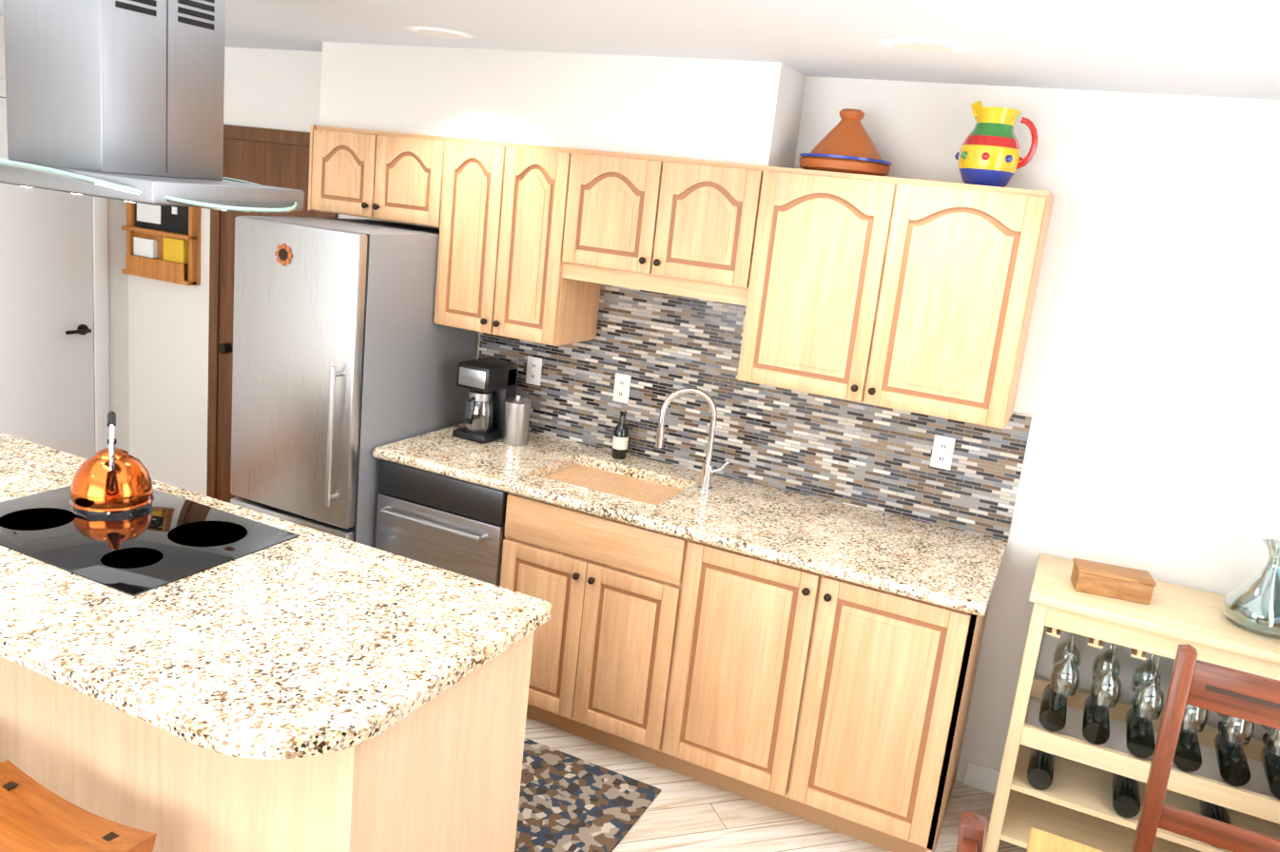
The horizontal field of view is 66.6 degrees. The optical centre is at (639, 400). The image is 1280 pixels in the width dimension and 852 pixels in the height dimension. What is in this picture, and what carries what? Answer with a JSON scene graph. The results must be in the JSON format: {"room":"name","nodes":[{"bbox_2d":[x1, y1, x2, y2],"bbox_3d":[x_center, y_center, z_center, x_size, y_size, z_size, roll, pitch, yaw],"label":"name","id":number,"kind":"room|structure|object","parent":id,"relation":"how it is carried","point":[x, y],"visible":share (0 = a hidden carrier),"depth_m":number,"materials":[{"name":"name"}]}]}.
{"room":"kitchen","nodes":[
{"label":"kitchen","id":0,"kind":"room"},
{"bbox_2d":[0,16,129,453],"bbox_3d":[-4.111,-0.135,2.164,0.140,2.410,6.520,12,13,24],"label":"wall","id":1,"kind":"structure","parent":0,"point":[118,346],"depth_m":5.02,"materials":[{"name":"white paint"}]},
{"bbox_2d":[0,79,109,459],"bbox_3d":[-2.882,-0.374,4.545,0.062,2.142,0.894,12,13,24],"label":"door","id":2,"kind":"structure","parent":1,"relation":"attached to","point":[53,329],"depth_m":4.70,"materials":[{"name":"white wood"}]},
{"bbox_2d":[319,41,806,168],"bbox_3d":[-0.366,-1.129,3.694,1.935,0.328,0.290,12,13,24],"label":"soffit","id":3,"kind":"structure","parent":0,"point":[747,112],"depth_m":3.48,"materials":[{"name":"white paint"}]},
{"bbox_2d":[0,0,1279,99],"bbox_3d":[-1.466,-0.854,0.775,5.740,0.120,6.800,12,13,24],"label":"ceiling","id":4,"kind":"structure","parent":0,"point":[1230,48],"depth_m":2.64,"materials":[{"name":"white paint"}]},
{"bbox_2d":[0,0,304,213],"bbox_3d":[-1.278,-0.809,2.385,0.948,0.595,0.578,12,13,24],"label":"range hood","id":5,"kind":"object","parent":4,"relation":"hanging from","point":[122,100],"visible":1,"depth_m":2.26,"materials":[{"name":"silver metal"}]},
{"bbox_2d":[403,24,478,39],"bbox_3d":[-0.672,-1.241,3.291,0.250,0.007,0.250,12,13,24],"label":"recessed light","id":6,"kind":"object","parent":4,"relation":"in","point":[441,32],"visible":1,"depth_m":3.26,"materials":[{"name":"white"}]},
{"bbox_2d":[874,36,972,54],"bbox_3d":[0.747,-0.933,2.568,0.250,0.007,0.250,12,13,24],"label":"recessed light","id":7,"kind":"object","parent":4,"relation":"in","point":[924,45],"visible":1,"depth_m":2.54,"materials":[{"name":"white"}]},
{"bbox_2d":[128,46,1279,798],"bbox_3d":[-0.170,-0.104,4.007,5.740,2.410,0.140,12,13,24],"label":"wall","id":8,"kind":"structure","parent":0,"point":[1148,397],"depth_m":3.12,"materials":[{"name":"white paint"}]},
{"bbox_2d":[121,201,201,285],"bbox_3d":[-2.366,-0.944,4.806,0.470,0.690,0.075,12,13,24],"label":"wall organizer","id":9,"kind":"object","parent":8,"relation":"attached to","point":[164,242],"visible":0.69,"depth_m":4.81,"materials":[{"name":"brown wood"}]},
{"bbox_2d":[206,124,337,503],"bbox_3d":[-1.791,-0.238,4.656,0.780,2.060,0.055,12,13,24],"label":"door frame","id":10,"kind":"structure","parent":8,"relation":"attached to","point":[276,158],"depth_m":4.69,"materials":[{"name":"brown wood"}]},
{"bbox_2d":[307,124,444,231],"bbox_3d":[-0.983,-0.915,3.995,0.664,0.342,0.342,12,13,24],"label":"upper cabinet","id":11,"kind":"object","parent":8,"relation":"attached to","point":[373,174],"depth_m":3.84,"materials":[{"name":"brown wood"}]},
{"bbox_2d":[433,136,619,346],"bbox_3d":[-0.434,-0.617,3.779,0.604,0.717,0.342,12,13,24],"label":"upper cabinet","id":12,"kind":"object","parent":8,"relation":"attached to","point":[510,211],"depth_m":3.63,"materials":[{"name":"brown wood"}]},
{"bbox_2d":[573,149,767,295],"bbox_3d":[0.128,-0.657,3.502,0.720,0.406,0.342,12,13,24],"label":"upper cabinet","id":13,"kind":"object","parent":8,"relation":"attached to","point":[692,223],"depth_m":3.33,"materials":[{"name":"brown wood"}]},
{"bbox_2d":[478,283,1031,541],"bbox_3d":[0.310,-0.082,3.696,2.200,0.744,0.009,12,13,24],"label":"backsplash","id":14,"kind":"structure","parent":8,"relation":"attached to","point":[659,348],"depth_m":3.67,"materials":[{"name":"tile"}]},
{"bbox_2d":[525,355,542,386],"bbox_3d":[-0.441,-0.123,4.041,0.070,0.115,0.008,12,13,24],"label":"electrical outlet","id":15,"kind":"object","parent":14,"relation":"attached to","point":[533,370],"visible":1,"depth_m":4.04,"materials":[{"name":"white plastic"}]},
{"bbox_2d":[612,372,631,404],"bbox_3d":[-0.073,-0.048,3.876,0.070,0.115,0.008,12,13,24],"label":"electrical outlet","id":16,"kind":"object","parent":14,"relation":"attached to","point":[621,388],"visible":1,"depth_m":3.87,"materials":[{"name":"white plastic"}]},
{"bbox_2d":[930,434,955,470],"bbox_3d":[1.048,0.180,3.373,0.070,0.115,0.008,12,13,24],"label":"electrical outlet","id":17,"kind":"object","parent":14,"relation":"attached to","point":[942,452],"visible":1,"depth_m":3.37,"materials":[{"name":"white plastic"}]},
{"bbox_2d":[725,166,1054,428],"bbox_3d":[0.801,-0.365,3.225,0.923,0.717,0.342,12,13,24],"label":"upper cabinet","id":18,"kind":"object","parent":8,"relation":"attached to","point":[912,296],"depth_m":3.05,"materials":[{"name":"brown wood"}]},
{"bbox_2d":[799,108,892,176],"bbox_3d":[0.687,-0.854,3.215,0.302,0.210,0.302,12,13,24],"label":"tagine","id":19,"kind":"object","parent":18,"relation":"on","point":[845,145],"visible":0.88,"depth_m":3.14,"materials":[{"name":"orange ceramic"}]},
{"bbox_2d":[954,100,1038,187],"bbox_3d":[1.107,-0.792,3.023,0.237,0.258,0.206,12,13,24],"label":"pitcher","id":20,"kind":"object","parent":18,"relation":"on","point":[988,154],"visible":0.96,"depth_m":2.97,"materials":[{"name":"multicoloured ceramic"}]},
{"bbox_2d":[963,760,999,794],"bbox_3d":[-0.324,1.035,4.180,5.460,0.090,0.013,12,13,24],"label":"baseboard","id":21,"kind":"structure","parent":8,"relation":"attached to","point":[981,777],"depth_m":3.48,"materials":[{"name":"white"}]},
{"bbox_2d":[524,717,1027,851],"bbox_3d":[-1.732,1.607,1.301,5.740,0.120,6.800,12,13,24],"label":"floor","id":22,"kind":"structure","parent":0,"point":[682,813],"depth_m":3.18,"materials":[{"name":"brown wood"}]},
{"bbox_2d":[0,759,156,851],"bbox_3d":[-1.261,1.138,1.963,0.530,0.615,0.369,11,13,23],"label":"stool","id":23,"kind":"object","parent":22,"relation":"on","point":[35,816],"visible":1,"depth_m":1.96,"materials":[{"name":"brown wood"}]},
{"bbox_2d":[0,622,544,851],"bbox_3d":[-1.380,0.841,2.644,2.093,0.885,0.662,12,13,24],"label":"kitchen island","id":24,"kind":"object","parent":22,"relation":"on","point":[447,778],"depth_m":2.15,"materials":[{"name":"brown wood"}]},
{"bbox_2d":[0,432,551,794],"bbox_3d":[-1.447,0.385,2.536,2.330,0.034,0.880,12,13,24],"label":"island countertop","id":25,"kind":"structure","parent":24,"relation":"on","point":[281,665],"depth_m":2.11,"materials":[{"name":"beige stone"}]},
{"bbox_2d":[0,482,304,600],"bbox_3d":[-1.402,0.343,2.631,0.770,0.005,0.520,12,13,24],"label":"cooktop","id":26,"kind":"object","parent":25,"relation":"in","point":[178,537],"depth_m":2.57,"materials":[{"name":"black glass"}]},
{"bbox_2d":[69,410,154,515],"bbox_3d":[-1.486,0.166,2.755,0.237,0.271,0.214,12,13,24],"label":"kettle","id":27,"kind":"object","parent":26,"relation":"on","point":[111,480],"visible":1,"depth_m":2.70,"materials":[{"name":"orange metal"}]},
{"bbox_2d":[230,215,476,547],"bbox_3d":[-1.179,0.152,3.973,0.600,1.715,0.800,12,13,24],"label":"fridge","id":28,"kind":"object","parent":22,"relation":"on","point":[349,355],"visible":0.52,"depth_m":3.62,"materials":[{"name":"grey metal"}]},
{"bbox_2d":[514,737,660,851],"bbox_3d":[-0.437,1.271,3.214,0.880,0.008,0.540,12,13,24],"label":"kitchen rug","id":29,"kind":"object","parent":22,"relation":"on","point":[568,803],"visible":0.42,"depth_m":3.16,"materials":[{"name":"multicoloured fabric"}]},
{"bbox_2d":[372,387,1008,851],"bbox_3d":[0.100,0.598,3.524,2.190,1.301,0.686,12,13,24],"label":"base cabinet","id":30,"kind":"object","parent":22,"relation":"on","point":[808,659],"depth_m":3.20,"materials":[{"name":"brown wood"}]},
{"bbox_2d":[452,357,517,444],"bbox_3d":[-0.628,-0.002,3.908,0.155,0.304,0.239,12,13,24],"label":"coffee maker","id":31,"kind":"object","parent":30,"relation":"on","point":[490,383],"visible":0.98,"depth_m":3.86,"materials":[{"name":"black plastic"}]},
{"bbox_2d":[502,394,531,446],"bbox_3d":[-0.493,0.072,3.888,0.108,0.197,0.108,12,13,24],"label":"canister","id":32,"kind":"object","parent":30,"relation":"on","point":[516,419],"visible":1,"depth_m":3.85,"materials":[{"name":"silver metal"}]},
{"bbox_2d":[611,409,628,459],"bbox_3d":[-0.074,0.133,3.831,0.061,0.190,0.061,12,13,24],"label":"wine bottle","id":33,"kind":"object","parent":30,"relation":"on","point":[620,439],"visible":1,"depth_m":3.81,"materials":[{"name":"black glass"}]},
{"bbox_2d":[956,810,987,851],"bbox_3d":[0.574,1.233,1.342,0.487,1.073,0.468,12,13,24],"label":"chair","id":34,"kind":"object","parent":22,"relation":"on","point":[972,832],"visible":1,"depth_m":1.50,"materials":[{"name":"brown wood"}]},
{"bbox_2d":[1027,827,1104,851],"bbox_3d":[0.712,1.478,1.018,0.845,0.760,2.050,12,13,24],"label":"dining table","id":35,"kind":"object","parent":22,"relation":"on","point":[1039,841],"visible":1,"depth_m":1.97,"materials":[{"name":"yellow wood"}]},
{"bbox_2d":[984,553,1279,851],"bbox_3d":[1.599,1.067,3.014,0.870,0.915,0.420,12,13,24],"label":"wine rack","id":36,"kind":"object","parent":22,"relation":"on","point":[1090,792],"visible":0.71,"depth_m":2.94,"materials":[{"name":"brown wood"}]},
{"bbox_2d":[1070,558,1156,604],"bbox_3d":[1.438,0.551,2.969,0.216,0.072,0.106,9,12,14],"label":"box","id":37,"kind":"object","parent":36,"relation":"on","point":[1115,581],"visible":1,"depth_m":2.93,"materials":[{"name":"brown wood"}]},
{"bbox_2d":[1222,539,1279,637],"bbox_3d":[1.815,0.534,2.807,0.204,0.252,0.204,12,13,24],"label":"decanter","id":38,"kind":"object","parent":36,"relation":"on","point":[1256,611],"visible":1,"depth_m":2.79,"materials":[{"name":"clear glass"}]},
{"bbox_2d":[1130,643,1279,851],"bbox_3d":[1.304,1.155,2.073,0.468,1.073,0.487,12,13,24],"label":"chair","id":39,"kind":"object","parent":22,"relation":"on","point":[1230,691],"visible":1,"depth_m":2.24,"materials":[{"name":"brown wood"}]}
]}

